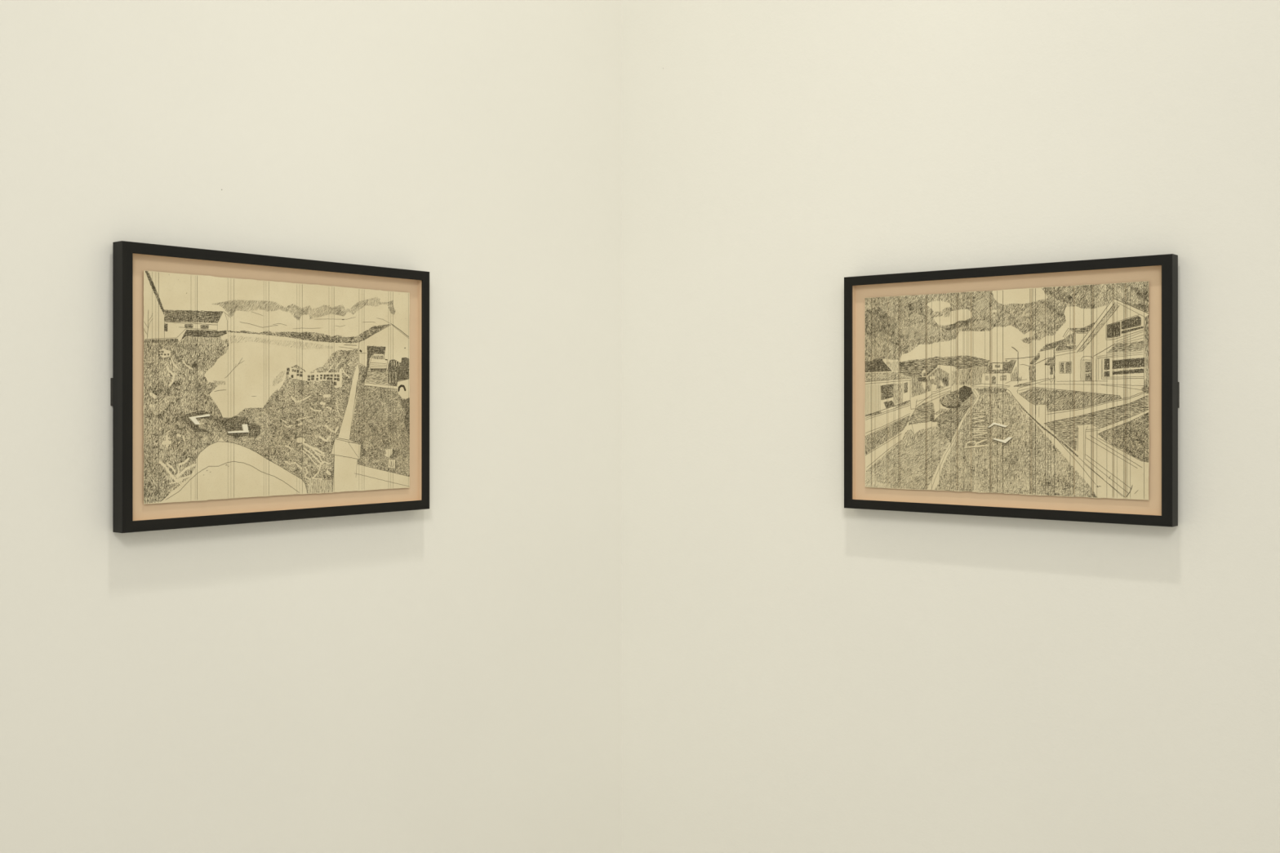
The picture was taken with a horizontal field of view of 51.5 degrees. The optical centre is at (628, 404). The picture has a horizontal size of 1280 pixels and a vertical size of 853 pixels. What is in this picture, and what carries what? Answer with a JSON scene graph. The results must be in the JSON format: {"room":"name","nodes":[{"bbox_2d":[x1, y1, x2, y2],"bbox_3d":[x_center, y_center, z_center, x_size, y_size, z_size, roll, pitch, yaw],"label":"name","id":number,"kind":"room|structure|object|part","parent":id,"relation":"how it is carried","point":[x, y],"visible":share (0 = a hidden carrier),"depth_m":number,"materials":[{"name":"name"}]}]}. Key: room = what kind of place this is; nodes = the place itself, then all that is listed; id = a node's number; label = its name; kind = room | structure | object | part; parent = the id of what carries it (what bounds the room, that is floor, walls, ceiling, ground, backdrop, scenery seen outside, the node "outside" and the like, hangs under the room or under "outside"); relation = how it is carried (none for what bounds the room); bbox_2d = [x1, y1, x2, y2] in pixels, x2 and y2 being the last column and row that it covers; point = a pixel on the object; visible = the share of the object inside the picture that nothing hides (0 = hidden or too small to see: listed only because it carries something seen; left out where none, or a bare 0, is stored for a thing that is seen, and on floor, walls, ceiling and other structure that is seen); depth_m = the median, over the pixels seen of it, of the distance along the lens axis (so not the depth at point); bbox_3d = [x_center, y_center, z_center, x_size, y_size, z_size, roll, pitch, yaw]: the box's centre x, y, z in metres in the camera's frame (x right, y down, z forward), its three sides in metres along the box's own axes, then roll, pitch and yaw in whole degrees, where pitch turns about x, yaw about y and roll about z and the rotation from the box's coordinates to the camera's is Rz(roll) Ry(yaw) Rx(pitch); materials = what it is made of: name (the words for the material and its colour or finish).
{"room":"art gallery","nodes":[
{"label":"art gallery","id":0,"kind":"room"},
{"bbox_2d":[0,0,622,852],"bbox_3d":[-1.741,-0.950,1.385,0.120,5.000,5.200,0,0,40],"label":"wall","id":1,"kind":"structure","parent":0,"point":[446,677],"depth_m":2.65,"materials":[{"name":"beige paint"}]},
{"bbox_2d":[110,240,429,533],"bbox_3d":[-0.658,-0.030,2.543,0.040,0.500,0.692,0,0,40],"label":"framed piece","id":2,"kind":"object","parent":1,"relation":"attached to","point":[245,388],"visible":1,"depth_m":2.49,"materials":[{"name":"beige paper"}]},
{"bbox_3d":[-0.872,-0.030,2.284,0.032,0.500,0.019,0,0,40],"label":"frame rail","id":3,"kind":"part","parent":2,"relation":"part of","materials":[{"name":"black wood"}]},
{"bbox_3d":[-0.655,-0.270,2.541,0.032,0.019,0.692,0,0,40],"label":"frame rail","id":4,"kind":"part","parent":2,"relation":"part of","materials":[{"name":"black wood"}]},
{"bbox_3d":[-0.655,0.210,2.541,0.032,0.019,0.692,0,0,40],"label":"frame rail","id":5,"kind":"part","parent":2,"relation":"part of","materials":[{"name":"black wood"}]},
{"bbox_3d":[-0.438,-0.030,2.798,0.032,0.500,0.019,0,0,40],"label":"frame rail","id":6,"kind":"part","parent":2,"relation":"part of","materials":[{"name":"black wood"}]},
{"bbox_2d":[622,0,1279,852],"bbox_3d":[2.008,-0.950,1.701,5.200,5.000,0.120,0,0,40],"label":"wall","id":7,"kind":"structure","parent":0,"point":[803,671],"depth_m":2.80,"materials":[{"name":"beige paint"}]},
{"bbox_2d":[844,253,1179,527],"bbox_3d":[0.743,-0.026,2.664,0.692,0.500,0.040,0,0,40],"label":"framed piece","id":8,"kind":"object","parent":7,"relation":"attached to","point":[1046,391],"visible":1,"depth_m":2.63,"materials":[{"name":"beige paper"}]},
{"bbox_3d":[0.484,-0.026,2.878,0.019,0.500,0.032,0,0,40],"label":"frame rail","id":9,"kind":"part","parent":8,"relation":"part of","materials":[{"name":"black wood"}]},
{"bbox_3d":[0.741,-0.266,2.661,0.692,0.019,0.032,0,0,40],"label":"frame rail","id":10,"kind":"part","parent":8,"relation":"part of","materials":[{"name":"black wood"}]},
{"bbox_3d":[0.741,0.214,2.661,0.692,0.019,0.032,0,0,40],"label":"frame rail","id":11,"kind":"part","parent":8,"relation":"part of","materials":[{"name":"black wood"}]},
{"bbox_3d":[0.998,-0.026,2.444,0.019,0.500,0.032,0,0,40],"label":"frame rail","id":12,"kind":"part","parent":8,"relation":"part of","materials":[{"name":"black wood"}]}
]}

